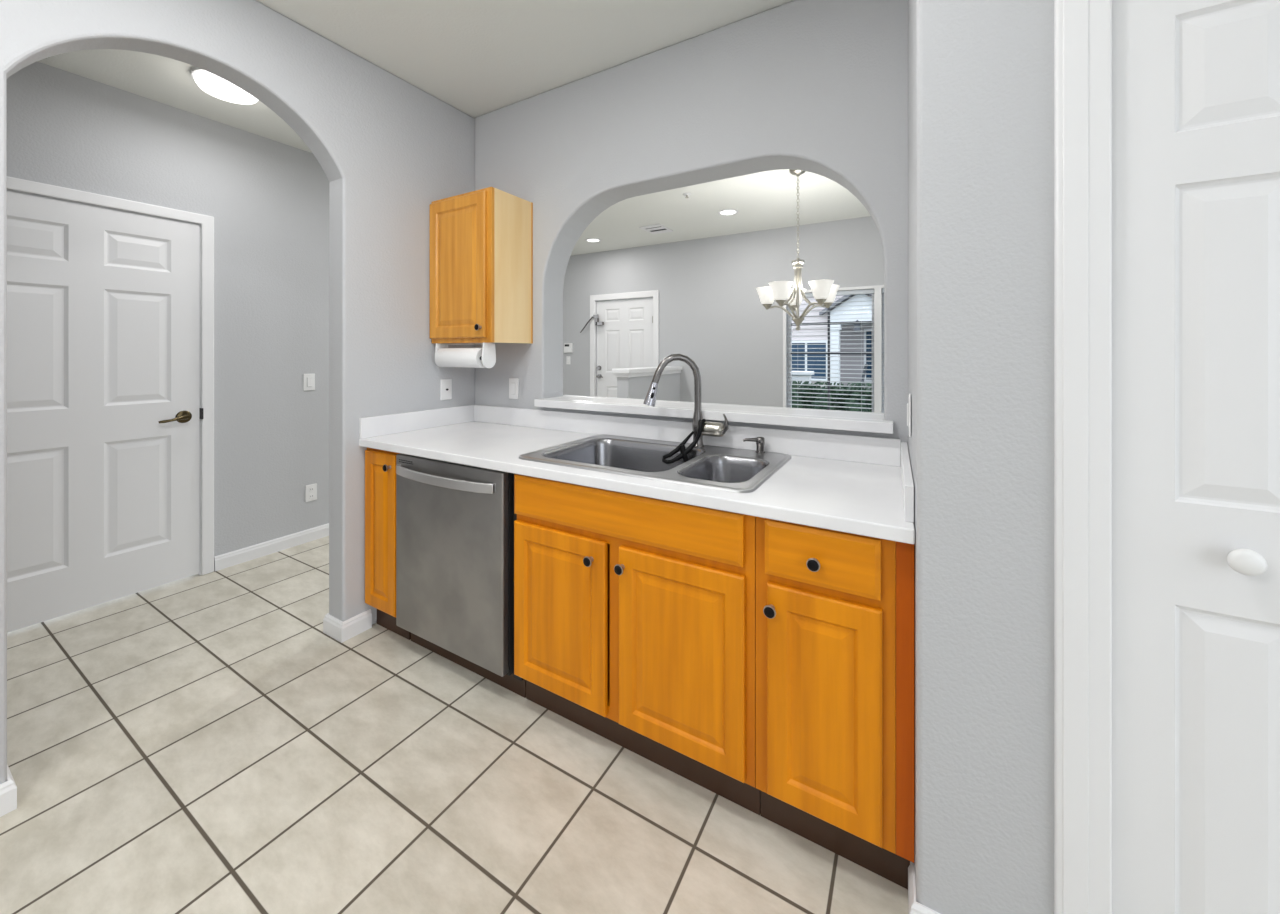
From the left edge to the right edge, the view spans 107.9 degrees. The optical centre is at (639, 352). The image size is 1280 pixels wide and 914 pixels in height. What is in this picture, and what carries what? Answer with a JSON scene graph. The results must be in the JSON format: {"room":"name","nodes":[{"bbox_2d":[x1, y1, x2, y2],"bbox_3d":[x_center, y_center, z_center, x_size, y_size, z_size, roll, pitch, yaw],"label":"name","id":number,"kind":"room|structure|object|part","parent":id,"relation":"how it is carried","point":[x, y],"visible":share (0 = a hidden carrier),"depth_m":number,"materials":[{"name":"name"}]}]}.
{"room":"kitchen","nodes":[
{"label":"kitchen","id":0,"kind":"room"},
{"bbox_2d":[6,61,328,556],"bbox_3d":[-2.994,-0.044,2.204,0.120,2.720,3.850,0,0,30],"label":"wall","id":1,"kind":"structure","parent":0,"point":[267,199],"depth_m":2.93,"materials":[{"name":"grey paint"}]},
{"bbox_2d":[7,176,213,632],"bbox_3d":[-2.830,0.248,2.418,0.180,2.136,0.937,0,0,30],"label":"door","id":2,"kind":"structure","parent":1,"relation":"in","point":[110,300],"depth_m":2.42,"materials":[{"name":"white paint"}]},
{"bbox_3d":[-2.635,0.369,2.650,0.075,0.080,0.154,0,0,30],"label":"lever","id":3,"kind":"part","parent":2,"relation":"part of","materials":[{"name":"gold metal"}]},
{"bbox_3d":[-2.596,0.358,2.757,0.030,0.065,0.013,0,0,30],"label":"latch plate","id":4,"kind":"part","parent":2,"relation":"part of","materials":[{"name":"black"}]},
{"bbox_2d":[214,523,328,570],"bbox_3d":[-2.268,1.273,3.323,0.014,0.086,1.185,0,0,30],"label":"baseboard","id":5,"kind":"structure","parent":1,"relation":"attached to","point":[229,559],"depth_m":3.04,"materials":[{"name":"white paint"}]},
{"bbox_2d":[303,374,314,390],"bbox_3d":[-2.310,0.203,3.255,0.010,0.116,0.072,0,0,30],"label":"light switch","id":6,"kind":"object","parent":1,"relation":"attached to","point":[308,379],"visible":1,"depth_m":3.25,"materials":[{"name":"white plastic"}]},
{"bbox_2d":[305,483,316,501],"bbox_3d":[-2.304,0.979,3.267,0.009,0.116,0.072,0,0,30],"label":"wall outlet","id":7,"kind":"object","parent":1,"relation":"attached to","point":[310,490],"visible":1,"depth_m":3.26,"materials":[{"name":"white plastic"}]},
{"bbox_2d":[0,0,474,783],"bbox_3d":[-1.863,-0.044,1.395,0.130,2.720,3.585,0,0,30],"label":"wall","id":8,"kind":"structure","parent":0,"point":[387,148],"depth_m":2.16,"materials":[{"name":"grey paint"}]},
{"bbox_2d":[0,764,16,816],"bbox_3d":[-2.315,1.273,0.615,0.158,0.086,1.782,0,0,30],"label":"baseboard","id":9,"kind":"structure","parent":8,"relation":"attached to","point":[8,789],"depth_m":1.33,"materials":[{"name":"white paint"}]},
{"bbox_2d":[323,609,371,642],"bbox_3d":[-1.194,1.273,2.548,0.158,0.086,0.910,0,0,30],"label":"baseboard","id":10,"kind":"structure","parent":8,"relation":"attached to","point":[341,631],"depth_m":2.16,"materials":[{"name":"white paint"}]},
{"bbox_2d":[440,379,451,399],"bbox_3d":[-1.079,0.204,2.602,0.016,0.116,0.072,0,0,30],"label":"wall jack","id":11,"kind":"object","parent":8,"relation":"attached to","point":[445,384],"visible":1,"depth_m":2.60,"materials":[{"name":"white plastic"}]},
{"bbox_2d":[0,536,908,913],"bbox_3d":[-0.890,1.356,2.285,9.000,0.080,7.900,0,0,30],"label":"floor","id":12,"kind":"structure","parent":0,"point":[194,744],"depth_m":1.40,"materials":[{"name":"tile"}]},
{"bbox_2d":[365,447,410,639],"bbox_3d":[-1.052,0.877,2.402,0.258,0.877,0.660,0,0,30],"label":"base cabinet","id":13,"kind":"object","parent":12,"relation":"on","point":[380,465],"visible":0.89,"depth_m":2.14,"materials":[{"name":"brown wood"}]},
{"bbox_3d":[-1.194,0.820,2.148,0.236,0.722,0.018,0,0,30],"label":"door","id":14,"kind":"part","parent":13,"relation":"part of","materials":[{"name":"brown wood"}]},
{"bbox_3d":[-1.188,0.819,2.168,0.258,0.759,0.020,0,0,30],"label":"frame","id":15,"kind":"part","parent":13,"relation":"part of","materials":[{"name":"brown wood"}]},
{"bbox_2d":[396,453,525,697],"bbox_3d":[-0.640,0.882,2.133,0.708,0.868,0.651,0,0,30],"label":"dishwasher","id":16,"kind":"object","parent":12,"relation":"on","point":[455,521],"visible":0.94,"depth_m":1.86,"materials":[{"name":"silver metal"}]},
{"bbox_3d":[-0.816,0.511,1.890,0.600,0.039,0.053,0,0,30],"label":"bar handle","id":17,"kind":"part","parent":16,"relation":"part of","materials":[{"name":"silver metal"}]},
{"bbox_3d":[-0.739,1.260,1.961,0.706,0.112,0.015,0,0,30],"label":"toe panel","id":18,"kind":"part","parent":16,"relation":"part of","materials":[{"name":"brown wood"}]},
{"bbox_2d":[506,472,522,680],"bbox_3d":[-0.619,0.845,2.169,0.702,0.793,0.568,0,0,30],"label":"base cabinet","id":19,"kind":"object","parent":16,"relation":"in","point":[511,516],"depth_m":1.77,"materials":[{"name":"black"}]},
{"bbox_2d":[514,474,760,814],"bbox_3d":[0.070,0.877,1.751,0.896,0.877,0.660,0,0,30],"label":"base cabinet","id":20,"kind":"object","parent":12,"relation":"on","point":[635,615],"visible":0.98,"depth_m":1.45,"materials":[{"name":"brown wood"}]},
{"bbox_3d":[-0.286,0.902,1.621,0.405,0.566,0.018,0,0,30],"label":"door","id":21,"kind":"part","parent":20,"relation":"part of","materials":[{"name":"brown wood"}]},
{"bbox_3d":[-0.174,0.680,1.514,0.028,0.028,0.005,0,0,30],"label":"knob","id":22,"kind":"part","parent":20,"relation":"part of","materials":[{"name":"black metal"}]},
{"bbox_3d":[-0.167,0.680,1.527,0.033,0.033,0.026,0,0,30],"label":"knob","id":23,"kind":"part","parent":20,"relation":"part of","materials":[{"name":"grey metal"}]},
{"bbox_3d":[-0.069,0.678,1.454,0.028,0.028,0.005,0,0,30],"label":"knob","id":24,"kind":"part","parent":20,"relation":"part of","materials":[{"name":"black metal"}]},
{"bbox_3d":[-0.062,0.678,1.466,0.033,0.033,0.026,0,0,30],"label":"knob","id":25,"kind":"part","parent":20,"relation":"part of","materials":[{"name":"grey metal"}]},
{"bbox_3d":[-0.087,0.520,1.506,0.864,0.144,0.018,0,0,30],"label":"false drawer","id":26,"kind":"part","parent":20,"relation":"part of","materials":[{"name":"brown wood"}]},
{"bbox_2d":[359,405,914,543],"bbox_3d":[-0.181,0.372,1.917,2.254,0.132,0.672,0,0,30],"label":"countertop","id":27,"kind":"structure","parent":20,"relation":"on","point":[854,484],"depth_m":1.71,"materials":[{"name":"white stone"}]},
{"bbox_2d":[518,434,790,492],"bbox_3d":[0.058,0.494,1.802,0.923,0.202,0.579,0,0,30],"label":"sink","id":28,"kind":"object","parent":27,"relation":"in","point":[736,470],"visible":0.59,"depth_m":1.79,"materials":[{"name":"silver metal"}]},
{"bbox_3d":[-0.059,0.495,1.855,0.557,0.201,0.450,0,0,30],"label":"bowl","id":29,"kind":"part","parent":28,"relation":"part of","materials":[{"name":"silver metal"}]},
{"bbox_3d":[0.295,0.480,1.615,0.245,0.171,0.374,0,0,30],"label":"bowl","id":30,"kind":"part","parent":28,"relation":"part of","materials":[{"name":"silver metal"}]},
{"bbox_2d":[743,437,764,452],"bbox_3d":[0.455,0.365,1.851,0.088,0.061,0.038,0,0,-10],"label":"soap dispenser","id":31,"kind":"object","parent":28,"relation":"on","point":[760,441],"visible":1,"depth_m":1.84,"materials":[{"name":"silver metal"}]},
{"bbox_2d":[643,354,728,447],"bbox_3d":[0.191,0.199,1.955,0.351,0.392,0.095,0,0,7],"label":"kitchen faucet","id":32,"kind":"object","parent":27,"relation":"on","point":[716,429],"visible":0.91,"depth_m":1.95,"materials":[{"name":"silver metal"}]},
{"bbox_3d":[0.153,0.134,1.961,0.213,0.263,0.029,0,0,-5],"label":"spout","id":33,"kind":"part","parent":32,"relation":"part of","materials":[{"name":"silver metal"}]},
{"bbox_2d":[662,419,705,464],"bbox_3d":[0.183,0.366,1.920,0.182,0.186,0.060,0,0,-11],"label":"strap","id":34,"kind":"object","parent":32,"relation":"hanging from","point":[684,452],"visible":0.95,"depth_m":1.91,"materials":[{"name":"black rubber"}]},
{"bbox_3d":[0.339,0.293,1.914,0.055,0.093,0.041,0,0,30],"label":"handle lever","id":35,"kind":"part","parent":32,"relation":"part of","materials":[{"name":"silver metal"}]},
{"bbox_3d":[0.112,0.902,1.391,0.410,0.566,0.018,0,0,30],"label":"door","id":36,"kind":"part","parent":20,"relation":"part of","materials":[{"name":"brown wood"}]},
{"bbox_2d":[756,517,913,889],"bbox_3d":[0.622,0.877,1.431,0.376,0.877,0.660,0,0,30],"label":"base cabinet","id":37,"kind":"object","parent":12,"relation":"on","point":[835,609],"visible":1,"depth_m":1.17,"materials":[{"name":"brown wood"}]},
{"bbox_3d":[0.344,0.679,1.230,0.033,0.033,0.026,0,0,30],"label":"knob","id":38,"kind":"part","parent":37,"relation":"part of","materials":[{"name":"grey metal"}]},
{"bbox_3d":[0.337,0.679,1.218,0.028,0.028,0.005,0,0,30],"label":"knob","id":39,"kind":"part","parent":37,"relation":"part of","materials":[{"name":"black metal"}]},
{"bbox_3d":[0.439,0.531,1.176,0.033,0.033,0.026,0,0,30],"label":"knob","id":40,"kind":"part","parent":37,"relation":"part of","materials":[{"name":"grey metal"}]},
{"bbox_3d":[0.432,0.531,1.163,0.028,0.028,0.005,0,0,30],"label":"knob","id":41,"kind":"part","parent":37,"relation":"part of","materials":[{"name":"black metal"}]},
{"bbox_3d":[0.459,0.522,1.190,0.278,0.144,0.018,0,0,30],"label":"drawer","id":42,"kind":"part","parent":37,"relation":"part of","materials":[{"name":"brown wood"}]},
{"bbox_3d":[0.462,0.901,1.188,0.275,0.565,0.018,0,0,30],"label":"door","id":43,"kind":"part","parent":37,"relation":"part of","materials":[{"name":"brown wood"}]},
{"bbox_2d":[38,0,870,255],"bbox_3d":[-0.890,-1.444,2.285,9.000,0.080,7.900,0,0,30],"label":"ceiling","id":44,"kind":"structure","parent":0,"point":[477,57],"depth_m":2.27,"materials":[{"name":"white paint"}]},
{"bbox_2d":[191,67,257,104],"bbox_3d":[-2.132,-1.367,2.415,0.280,0.075,0.280,0,0,30],"label":"ceiling light","id":45,"kind":"object","parent":44,"relation":"attached to","point":[214,85],"visible":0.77,"depth_m":2.36,"materials":[{"name":"white paint"}]},
{"bbox_2d":[585,238,600,241],"bbox_3d":[-0.582,-1.400,5.788,0.200,0.008,0.200,0,0,30],"label":"recessed light","id":46,"kind":"object","parent":44,"relation":"in","point":[587,239],"visible":1,"depth_m":5.78,"materials":[{"name":"white paint"}]},
{"bbox_2d":[639,224,672,233],"bbox_3d":[0.186,-1.398,5.267,0.270,0.010,0.340,0,0,30],"label":"ceiling vent","id":47,"kind":"object","parent":44,"relation":"in","point":[656,228],"visible":1,"depth_m":5.26,"materials":[{"name":"white metal"}]},
{"bbox_2d":[718,209,737,214],"bbox_3d":[0.876,-1.400,4.640,0.200,0.008,0.200,0,0,30],"label":"recessed light","id":48,"kind":"object","parent":44,"relation":"in","point":[725,211],"visible":1,"depth_m":4.63,"materials":[{"name":"white paint"}]},
{"bbox_2d":[756,169,839,329],"bbox_3d":[1.191,-0.790,3.576,0.605,1.228,0.625,0,0,30],"label":"chandelier","id":49,"kind":"object","parent":44,"relation":"hanging from","point":[824,292],"visible":0.98,"depth_m":3.54,"materials":[{"name":"silver metal"}]},
{"bbox_3d":[1.006,-0.449,3.686,0.176,0.130,0.176,0,0,30],"label":"lamp shade","id":50,"kind":"part","parent":49,"relation":"part of","materials":[{"name":"white glass"}]},
{"bbox_3d":[1.030,-0.449,3.410,0.176,0.130,0.176,0,0,30],"label":"lamp shade","id":51,"kind":"part","parent":49,"relation":"part of","materials":[{"name":"white glass"}]},
{"bbox_3d":[1.103,-0.456,3.628,0.228,0.392,0.018,0,0,31],"label":"arm","id":52,"kind":"part","parent":49,"relation":"part of","materials":[{"name":"silver metal"}]},
{"bbox_3d":[1.115,-0.456,3.484,0.087,0.392,0.218,0,0,30],"label":"arm","id":53,"kind":"part","parent":49,"relation":"part of","materials":[{"name":"silver metal"}]},
{"bbox_3d":[1.236,-0.456,3.684,0.018,0.392,0.228,0,0,13],"label":"arm","id":54,"kind":"part","parent":49,"relation":"part of","materials":[{"name":"silver metal"}]},
{"bbox_3d":[1.262,-0.449,3.795,0.176,0.130,0.176,0,0,30],"label":"lamp shade","id":55,"kind":"part","parent":49,"relation":"part of","materials":[{"name":"white glass"}]},
{"bbox_3d":[1.209,-1.022,3.564,0.016,0.658,0.016,0,0,-15],"label":"chain","id":56,"kind":"part","parent":49,"relation":"part of","materials":[{"name":"silver metal"}]},
{"bbox_3d":[1.257,-0.456,3.451,0.018,0.392,0.228,0,0,-23],"label":"arm","id":57,"kind":"part","parent":49,"relation":"part of","materials":[{"name":"silver metal"}]},
{"bbox_3d":[1.331,-0.456,3.575,0.228,0.392,0.018,0,0,-5],"label":"arm","id":58,"kind":"part","parent":49,"relation":"part of","materials":[{"name":"silver metal"}]},
{"bbox_3d":[1.301,-0.449,3.347,0.176,0.130,0.176,0,0,30],"label":"lamp shade","id":59,"kind":"part","parent":49,"relation":"part of","materials":[{"name":"white glass"}]},
{"bbox_3d":[1.444,-0.449,3.585,0.176,0.130,0.176,0,0,30],"label":"lamp shade","id":60,"kind":"part","parent":49,"relation":"part of","materials":[{"name":"white glass"}]},
{"bbox_2d":[612,366,682,400],"bbox_3d":[0.121,0.741,5.340,0.215,1.150,1.280,0,0,30],"label":"wall","id":61,"kind":"structure","parent":0,"point":[633,383],"depth_m":5.08,"materials":[{"name":"grey paint"}]},
{"bbox_2d":[475,0,907,444],"bbox_3d":[1.016,-0.044,1.714,4.530,2.720,0.175,0,0,30],"label":"wall","id":62,"kind":"structure","parent":0,"point":[820,87],"depth_m":2.01,"materials":[{"name":"grey paint"}]},
{"bbox_2d":[430,187,532,342],"bbox_3d":[-0.870,-0.436,2.511,0.464,0.768,0.335,0,0,30],"label":"upper cabinet","id":63,"kind":"object","parent":62,"relation":"attached to","point":[481,241],"visible":1,"depth_m":2.39,"materials":[{"name":"brown wood"}]},
{"bbox_3d":[-0.946,-0.439,2.406,0.426,0.724,0.018,0,0,30],"label":"door","id":64,"kind":"part","parent":63,"relation":"part of","materials":[{"name":"brown wood"}]},
{"bbox_3d":[-0.926,-0.436,2.417,0.462,0.768,0.019,0,0,30],"label":"frame","id":65,"kind":"part","parent":63,"relation":"part of","materials":[{"name":"brown wood"}]},
{"bbox_2d":[435,343,495,367],"bbox_3d":[-0.919,0.013,2.442,0.372,0.129,0.086,0,0,30],"label":"paper towel holder","id":66,"kind":"object","parent":63,"relation":"attached to","point":[488,357],"visible":0.81,"depth_m":2.36,"materials":[{"name":"white plastic"}]},
{"bbox_2d":[435,348,485,367],"bbox_3d":[-0.930,0.024,2.449,0.322,0.103,0.103,0,0,30],"label":"paper towel roll","id":67,"kind":"object","parent":66,"relation":"on","point":[444,357],"visible":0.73,"depth_m":2.40,"materials":[{"name":"white paper"}]},
{"bbox_3d":[-0.656,-0.436,2.426,0.004,0.768,0.268,0,0,30],"label":"panel","id":68,"kind":"part","parent":63,"relation":"part of","materials":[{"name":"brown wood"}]},
{"bbox_2d":[509,378,518,398],"bbox_3d":[-0.708,0.199,2.606,0.072,0.116,0.010,0,0,30],"label":"light switch","id":69,"kind":"object","parent":62,"relation":"attached to","point":[513,382],"visible":1,"depth_m":2.60,"materials":[{"name":"white plastic"}]},
{"bbox_2d":[534,395,893,433],"bbox_3d":[0.224,0.264,2.172,1.700,0.040,0.297,0,0,30],"label":"bar ledge","id":70,"kind":"object","parent":62,"relation":"attached to","point":[874,422],"visible":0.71,"depth_m":1.96,"materials":[{"name":"white stone"}]},
{"bbox_2d":[563,216,883,406],"bbox_3d":[0.959,-0.044,5.674,8.600,2.720,0.140,0,0,30],"label":"wall","id":71,"kind":"structure","parent":0,"point":[712,313],"depth_m":5.58,"materials":[{"name":"grey paint"}]},
{"bbox_2d":[566,356,569,363],"bbox_3d":[-1.038,0.106,6.745,0.072,0.116,0.010,0,0,30],"label":"light switch","id":72,"kind":"object","parent":71,"relation":"attached to","point":[567,357],"visible":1,"depth_m":6.74,"materials":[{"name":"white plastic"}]},
{"bbox_2d":[564,343,572,352],"bbox_3d":[-1.037,-0.074,6.732,0.145,0.140,0.032,0,0,30],"label":"thermostat","id":73,"kind":"object","parent":71,"relation":"attached to","point":[568,347],"visible":1,"depth_m":6.71,"materials":[{"name":"white plastic"}]},
{"bbox_2d":[580,290,658,397],"bbox_3d":[-0.269,0.254,6.336,1.218,2.125,0.206,0,0,30],"label":"door","id":74,"kind":"structure","parent":71,"relation":"in","point":[624,327],"depth_m":6.32,"materials":[{"name":"white paint"}]},
{"bbox_2d":[788,294,873,411],"bbox_3d":[2.070,0.018,5.079,0.880,1.355,0.055,0,0,30],"label":"window","id":75,"kind":"structure","parent":71,"relation":"in","point":[813,325],"depth_m":5.04,"materials":[{"name":"clear glass"}]},
{"bbox_2d":[787,289,873,411],"bbox_3d":[2.036,0.018,5.020,0.872,1.349,0.052,0,0,30],"label":"window blind","id":76,"kind":"object","parent":75,"relation":"attached to","point":[866,291],"visible":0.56,"depth_m":4.96,"materials":[{"name":"white plastic"}]},
{"bbox_3d":[2.036,-0.635,5.020,0.872,0.043,0.052,0,0,30],"label":"head rail","id":77,"kind":"part","parent":76,"relation":"part of","materials":[{"name":"white plastic"}]},
{"bbox_3d":[2.300,0.029,4.838,0.002,1.295,0.002,0,0,30],"label":"ladder cord","id":78,"kind":"part","parent":76,"relation":"part of","materials":[{"name":"white fabric"}]},
{"bbox_2d":[783,285,883,412],"bbox_3d":[2.430,0.024,4.737,1.915,1.425,0.017,0,0,30],"label":"trim","id":79,"kind":"structure","parent":71,"relation":"attached to","point":[877,288],"depth_m":4.74,"materials":[{"name":"white paint"}]},
{"bbox_2d":[882,293,883,412],"bbox_3d":[2.894,0.018,4.601,0.895,1.355,0.055,0,0,30],"label":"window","id":80,"kind":"structure","parent":71,"relation":"in","point":[882,293],"depth_m":4.80,"materials":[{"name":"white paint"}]},
{"bbox_2d":[882,288,883,409],"bbox_3d":[2.860,0.018,4.542,0.887,1.349,0.052,0,0,30],"label":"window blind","id":81,"kind":"object","parent":80,"relation":"attached to","point":[882,288],"visible":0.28,"depth_m":4.74,"materials":[{"name":"white plastic"}]},
{"bbox_2d":[908,0,1053,913],"bbox_3d":[0.902,-0.044,1.280,0.291,2.720,0.690,0,0,30],"label":"wall","id":82,"kind":"structure","parent":0,"point":[981,72],"depth_m":0.99,"materials":[{"name":"grey paint"}]},
{"bbox_2d":[907,394,910,436],"bbox_3d":[0.767,0.176,1.329,0.010,0.116,0.072,0,0,30],"label":"light switch","id":83,"kind":"object","parent":82,"relation":"attached to","point":[909,403],"visible":1,"depth_m":1.30,"materials":[{"name":"white plastic"}]},
{"bbox_3d":[0.769,0.176,1.328,0.006,0.116,0.072,0,0,30],"label":"plate","id":84,"kind":"part","parent":83,"relation":"part of","materials":[{"name":"white plastic"}]},
{"bbox_2d":[908,861,939,913],"bbox_3d":[0.734,1.273,1.026,0.250,0.086,0.109,0,0,30],"label":"baseboard","id":85,"kind":"structure","parent":82,"relation":"attached to","point":[914,907],"depth_m":1.06,"materials":[{"name":"white paint"}]},
{"bbox_3d":[1.747,-0.044,0.453,2.000,2.720,0.105,0,0,30],"label":"wall","id":86,"kind":"structure","parent":0,"visible":0},
{"bbox_2d":[1054,0,1279,913],"bbox_3d":[1.176,0.244,0.729,0.808,2.143,0.068,0,0,30],"label":"door","id":87,"kind":"structure","parent":86,"relation":"in","point":[1167,112],"depth_m":0.85,"materials":[{"name":"white paint"}]},
{"bbox_3d":[1.180,0.244,0.736,0.808,2.143,0.052,0,0,30],"label":"casing","id":88,"kind":"part","parent":87,"relation":"part of","materials":[{"name":"white paint"}]},
{"bbox_3d":[1.030,0.354,0.794,0.044,0.044,0.033,0,0,30],"label":"knob","id":89,"kind":"part","parent":87,"relation":"part of","materials":[{"name":"white plastic"}]}
]}

